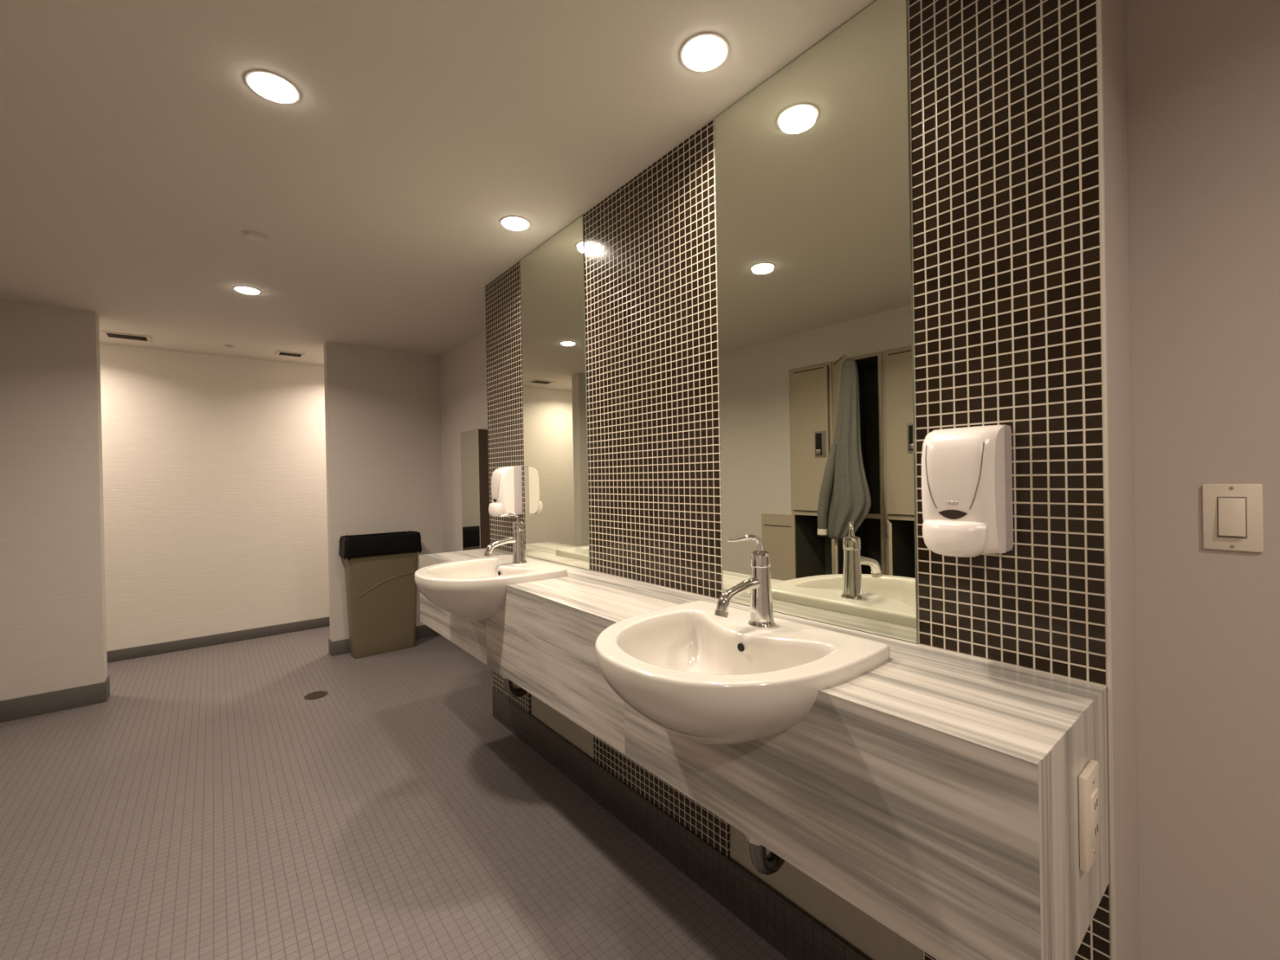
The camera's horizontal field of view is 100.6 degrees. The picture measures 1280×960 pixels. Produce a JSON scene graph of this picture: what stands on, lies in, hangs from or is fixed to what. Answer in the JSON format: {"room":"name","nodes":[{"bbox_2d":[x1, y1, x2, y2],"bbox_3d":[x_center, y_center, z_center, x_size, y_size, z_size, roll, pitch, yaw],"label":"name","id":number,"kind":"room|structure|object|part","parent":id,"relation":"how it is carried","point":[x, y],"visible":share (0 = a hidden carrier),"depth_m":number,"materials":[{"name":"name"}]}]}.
{"room":"public restroom","nodes":[
{"label":"public restroom","id":0,"kind":"room"},
{"bbox_2d":[99,343,329,651],"bbox_3d":[-3.105,0.148,4.281,4.100,2.220,0.134,-1,0,-39],"label":"wall","id":1,"kind":"structure","parent":0,"point":[215,466],"depth_m":4.05,"materials":[{"name":"beige paint"}]},
{"bbox_2d":[106,616,329,662],"bbox_3d":[-3.040,1.217,4.230,4.100,0.080,0.010,-1,0,-39],"label":"baseboard","id":2,"kind":"structure","parent":1,"relation":"attached to","point":[119,655],"depth_m":4.05,"materials":[{"name":"tile"}]},
{"bbox_2d":[0,299,443,701],"bbox_3d":[-2.761,0.146,3.347,3.466,2.220,0.120,-1,0,-39],"label":"wall","id":3,"kind":"structure","parent":0,"point":[53,637],"depth_m":2.98,"materials":[{"name":"beige paint"}]},
{"bbox_2d":[0,681,106,722],"bbox_3d":[-3.253,1.212,2.857,0.547,0.112,0.010,-1,0,-39],"label":"baseboard","id":4,"kind":"structure","parent":3,"relation":"attached to","point":[24,707],"depth_m":2.89,"materials":[{"name":"tile"}]},
{"bbox_2d":[104,675,110,700],"bbox_3d":[-3.085,1.207,3.076,0.010,0.112,0.120,-1,0,-39],"label":"baseboard","id":5,"kind":"structure","parent":3,"relation":"attached to","point":[108,679],"depth_m":3.08,"materials":[{"name":"tile"}]},
{"bbox_2d":[328,638,331,655],"bbox_3d":[-2.211,1.194,3.794,0.010,0.100,0.098,-1,0,-39],"label":"baseboard","id":6,"kind":"structure","parent":3,"relation":"attached to","point":[329,639],"depth_m":3.79,"materials":[{"name":"tile"}]},
{"bbox_2d":[330,624,439,656],"bbox_3d":[-1.870,1.186,3.998,0.798,0.100,0.010,-1,0,-39],"label":"baseboard","id":7,"kind":"structure","parent":3,"relation":"attached to","point":[341,646],"depth_m":3.81,"materials":[{"name":"tile"}]},
{"bbox_2d":[0,626,787,959],"bbox_3d":[-0.854,1.279,1.514,4.100,0.100,7.250,-1,0,-39],"label":"floor","id":8,"kind":"structure","parent":0,"point":[208,808],"depth_m":1.86,"materials":[{"name":"tile"}]},
{"bbox_2d":[303,691,327,699],"bbox_3d":[-1.865,1.238,3.056,0.116,0.004,0.116,-1,0,-39],"label":"floor drain","id":9,"kind":"object","parent":8,"relation":"on","point":[316,695],"visible":1,"depth_m":3.06,"materials":[{"name":"brown metal"}]},
{"bbox_2d":[338,530,422,658],"bbox_3d":[-1.871,0.813,3.858,0.521,0.848,0.233,-1,0,-39],"label":"rubbish bin","id":10,"kind":"object","parent":8,"relation":"on","point":[380,568],"visible":0.99,"depth_m":3.77,"materials":[{"name":"beige plastic"}]},
{"bbox_2d":[0,0,875,366],"bbox_3d":[-0.897,-1.040,1.503,4.100,0.100,7.250,-1,0,-39],"label":"ceiling","id":11,"kind":"structure","parent":0,"point":[137,151],"depth_m":1.56,"materials":[{"name":"paint"}]},
{"bbox_2d":[100,330,151,342],"bbox_3d":[-3.398,-0.948,3.521,0.230,0.009,0.170,-1,0,-39],"label":"ceiling vent","id":12,"kind":"object","parent":11,"relation":"in","point":[106,334],"visible":1,"depth_m":3.51,"materials":[{"name":"metal"}]},
{"bbox_2d":[223,344,235,347],"bbox_3d":[-2.940,-0.959,3.805,0.068,0.008,0.068,-1,0,-39],"label":"sprinkler cover","id":13,"kind":"object","parent":11,"relation":"attached to","point":[226,345],"visible":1,"depth_m":3.79,"materials":[{"name":"metal"}]},
{"bbox_2d":[232,285,261,294],"bbox_3d":[-2.014,-0.969,2.725,0.118,0.012,0.118,-1,0,-39],"label":"recessed light","id":14,"kind":"object","parent":11,"relation":"in","point":[246,290],"visible":1,"depth_m":2.71,"materials":[{"name":"white glass"}]},
{"bbox_2d":[240,230,269,241],"bbox_3d":[-1.544,-0.976,2.131,0.092,0.010,0.092,-1,0,-39],"label":"sprinkler cover","id":15,"kind":"object","parent":11,"relation":"attached to","point":[252,235],"visible":1,"depth_m":2.12,"materials":[{"name":"metal"}]},
{"bbox_3d":[-1.544,-0.976,2.131,0.074,0.010,0.074,-1,0,-39],"label":"plate","id":16,"kind":"part","parent":15,"relation":"part of","materials":[{"name":"metal"}]},
{"bbox_2d":[244,69,301,104],"bbox_3d":[-0.923,-0.983,1.338,0.118,0.012,0.118,-1,0,-39],"label":"recessed light","id":17,"kind":"object","parent":11,"relation":"in","point":[273,86],"visible":1,"depth_m":1.32,"materials":[{"name":"white glass"}]},
{"bbox_2d":[275,350,305,357],"bbox_3d":[-2.686,-0.964,4.080,0.180,0.009,0.150,-1,0,-39],"label":"ceiling vent","id":18,"kind":"object","parent":11,"relation":"in","point":[277,353],"visible":1,"depth_m":4.07,"materials":[{"name":"metal"}]},
{"bbox_2d":[499,215,530,230],"bbox_3d":[-0.486,-0.994,2.070,0.118,0.012,0.118,-1,0,-39],"label":"recessed light","id":19,"kind":"object","parent":11,"relation":"in","point":[511,222],"visible":1,"depth_m":2.05,"materials":[{"name":"white glass"}]},
{"bbox_2d":[679,31,729,72],"bbox_3d":[0.152,-1.002,1.254,0.118,0.012,0.118,-1,0,-39],"label":"recessed light","id":20,"kind":"object","parent":11,"relation":"in","point":[705,51],"visible":1,"depth_m":1.24,"materials":[{"name":"glass"}]},
{"bbox_2d":[439,329,488,552],"bbox_3d":[-0.990,0.111,3.711,0.250,2.220,1.774,-1,0,-39],"label":"wall","id":21,"kind":"structure","parent":0,"point":[462,368],"depth_m":3.97,"materials":[{"name":"beige paint"}]},
{"bbox_2d":[459,428,489,551],"bbox_3d":[-1.074,0.299,3.531,0.112,1.248,0.310,-1,0,-39],"label":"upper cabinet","id":22,"kind":"object","parent":21,"relation":"attached to","point":[474,464],"visible":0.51,"depth_m":3.42,"materials":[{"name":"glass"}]},
{"bbox_2d":[460,429,480,550],"bbox_3d":[-1.113,0.300,3.496,0.004,1.242,0.300,-1,0,-39],"label":"mirror","id":23,"kind":"object","parent":22,"relation":"attached to","point":[470,441],"depth_m":3.48,"materials":[{"name":"clear glass"}]},
{"bbox_2d":[484,0,1111,959],"bbox_3d":[0.163,0.098,1.941,0.460,2.220,2.430,-1,0,-39],"label":"wall","id":24,"kind":"structure","parent":0,"point":[1004,134],"depth_m":1.02,"materials":[{"name":"black tile"}]},
{"bbox_2d":[488,466,522,516],"bbox_3d":[-0.630,0.052,2.453,0.131,0.228,0.118,-1,0,-39],"label":"soap dispenser","id":25,"kind":"object","parent":24,"relation":"attached to","point":[506,488],"visible":0.98,"depth_m":2.41,"materials":[{"name":"white plastic"}]},
{"bbox_3d":[-0.663,0.135,2.426,0.043,0.062,0.102,-1,0,-39],"label":"push lever","id":26,"kind":"part","parent":25,"relation":"part of","materials":[{"name":"white plastic"}]},
{"bbox_3d":[-0.649,0.037,2.587,0.008,2.075,0.406,-1,0,-39],"label":"mosaic panel","id":27,"kind":"part","parent":24,"relation":"part of","materials":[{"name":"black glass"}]},
{"bbox_2d":[502,675,527,697],"bbox_3d":[-0.393,0.678,2.051,0.302,0.276,0.072,-1,0,-39],"label":"trap","id":28,"kind":"object","parent":24,"relation":"attached to","point":[509,689],"visible":0.24,"depth_m":1.97,"materials":[{"name":"silver metal"}]},
{"bbox_2d":[520,214,590,569],"bbox_3d":[-0.365,-0.329,2.221,0.011,1.347,0.526,-1,0,-39],"label":"wall mirror","id":29,"kind":"object","parent":24,"relation":"attached to","point":[552,276],"visible":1,"depth_m":2.19,"materials":[{"name":"clear glass"}]},
{"bbox_3d":[0.020,0.029,1.755,0.008,2.075,0.676,-1,0,-39],"label":"mosaic panel","id":30,"kind":"part","parent":24,"relation":"part of","materials":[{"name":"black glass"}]},
{"bbox_2d":[492,688,872,959],"bbox_3d":[0.004,1.139,1.802,0.014,0.145,2.430,-1,0,-39],"label":"baseboard","id":31,"kind":"structure","parent":24,"relation":"attached to","point":[794,933],"depth_m":1.60,"materials":[{"name":"tile"}]},
{"bbox_2d":[418,548,1109,959],"bbox_3d":[-0.148,0.501,1.687,0.354,0.315,2.428,-1,0,-39],"label":"countertop","id":32,"kind":"structure","parent":24,"relation":"attached to","point":[934,792],"depth_m":0.81,"materials":[{"name":"stone"}]},
{"bbox_2d":[414,555,567,621],"bbox_3d":[-0.587,0.424,1.968,0.449,0.199,0.514,-1,0,-39],"label":"basin","id":33,"kind":"object","parent":32,"relation":"in","point":[473,589],"visible":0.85,"depth_m":1.81,"materials":[{"name":"white ceramic"}]},
{"bbox_2d":[484,512,526,564],"bbox_3d":[-0.518,0.225,2.032,0.169,0.196,0.060,-1,0,-32],"label":"faucet","id":34,"kind":"object","parent":33,"relation":"on","point":[518,548],"visible":1,"depth_m":2.04,"materials":[{"name":"silver metal"}]},
{"bbox_3d":[-0.526,0.247,2.015,0.128,0.057,0.025,-1,0,-39],"label":"spout","id":35,"kind":"part","parent":34,"relation":"part of","materials":[{"name":"silver metal"}]},
{"bbox_3d":[-0.503,0.146,2.054,0.080,0.038,0.016,-1,0,-12],"label":"lever","id":36,"kind":"part","parent":34,"relation":"part of","materials":[{"name":"silver metal"}]},
{"bbox_2d":[595,600,889,745],"bbox_3d":[0.145,0.415,1.058,0.449,0.199,0.514,-1,0,-39],"label":"basin","id":37,"kind":"object","parent":32,"relation":"in","point":[697,674],"visible":0.98,"depth_m":0.94,"materials":[{"name":"white ceramic"}]},
{"bbox_2d":[714,534,775,627],"bbox_3d":[0.214,0.216,1.122,0.169,0.196,0.060,-1,0,-32],"label":"faucet","id":38,"kind":"object","parent":37,"relation":"on","point":[761,615],"visible":1,"depth_m":1.13,"materials":[{"name":"silver metal"}]},
{"bbox_3d":[0.206,0.238,1.105,0.128,0.057,0.025,-1,0,-39],"label":"spout","id":39,"kind":"part","parent":38,"relation":"part of","materials":[{"name":"silver metal"}]},
{"bbox_3d":[0.229,0.136,1.143,0.080,0.038,0.016,-1,0,-12],"label":"lever","id":40,"kind":"part","parent":38,"relation":"part of","materials":[{"name":"silver metal"}]},
{"bbox_3d":[0.604,0.492,0.753,0.353,0.314,0.029,-1,0,-39],"label":"panel","id":41,"kind":"part","parent":32,"relation":"part of","materials":[{"name":"stone"}]},
{"bbox_2d":[1078,760,1100,873],"bbox_3d":[0.642,0.477,0.757,0.072,0.132,0.013,-1,0,-39],"label":"wall outlet","id":42,"kind":"object","parent":32,"relation":"attached to","point":[1088,780],"visible":1,"depth_m":0.74,"materials":[{"name":"beige plastic"}]},
{"bbox_2d":[1090,788,1098,845],"bbox_3d":[0.645,0.477,0.754,0.034,0.068,0.004,-1,0,-39],"label":"receptacle","id":43,"kind":"object","parent":42,"relation":"attached to","point":[1094,792],"depth_m":0.75,"materials":[{"name":"beige plastic"}]},
{"bbox_2d":[745,834,785,875],"bbox_3d":[0.334,0.668,1.148,0.302,0.276,0.072,-1,0,-39],"label":"trap","id":44,"kind":"object","parent":24,"relation":"attached to","point":[768,864],"visible":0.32,"depth_m":1.06,"materials":[{"name":"silver metal"}]},
{"bbox_2d":[714,0,917,643],"bbox_3d":[0.389,-0.339,1.284,0.011,1.347,0.526,-1,0,-39],"label":"wall mirror","id":45,"kind":"object","parent":24,"relation":"attached to","point":[812,163],"visible":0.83,"depth_m":1.23,"materials":[{"name":"clear glass"}]},
{"bbox_2d":[921,424,1013,557],"bbox_3d":[0.577,0.018,0.951,0.131,0.228,0.118,-1,0,-39],"label":"soap dispenser","id":46,"kind":"object","parent":24,"relation":"attached to","point":[967,501],"visible":1,"depth_m":0.91,"materials":[{"name":"white plastic"}]},
{"bbox_3d":[0.544,0.102,0.924,0.043,0.062,0.102,-1,0,-39],"label":"push lever","id":47,"kind":"part","parent":46,"relation":"part of","materials":[{"name":"white plastic"}]},
{"bbox_3d":[0.654,0.021,0.967,0.008,2.075,0.293,-1,0,-39],"label":"mosaic panel","id":48,"kind":"part","parent":24,"relation":"part of","materials":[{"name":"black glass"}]},
{"bbox_2d":[1097,0,1115,959],"bbox_3d":[0.747,0.019,0.850,0.010,2.075,0.004,-1,0,-39],"label":"trim","id":49,"kind":"structure","parent":24,"relation":"attached to","point":[1100,2],"depth_m":0.85,"materials":[{"name":"silver metal"}]},
{"bbox_2d":[1097,0,1139,959],"bbox_3d":[0.827,0.090,0.915,0.210,2.220,0.002,-1,0,-39],"label":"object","id":50,"kind":"structure","parent":24,"relation":"attached to","point":[1113,11],"depth_m":0.92,"materials":[{"name":"paint"}]},
{"bbox_2d":[1125,0,1279,959],"bbox_3d":[1.663,0.078,0.243,0.250,2.220,2.097,-1,0,-39],"label":"wall","id":51,"kind":"structure","parent":0,"point":[1203,76],"depth_m":0.91,"materials":[{"name":"paint"}]},
{"bbox_2d":[1202,484,1263,552],"bbox_3d":[0.981,0.062,0.880,0.012,0.111,0.067,-1,0,-39],"label":"light switch","id":52,"kind":"object","parent":51,"relation":"attached to","point":[1233,513],"visible":1,"depth_m":0.88,"materials":[{"name":"beige plastic"}]}
]}

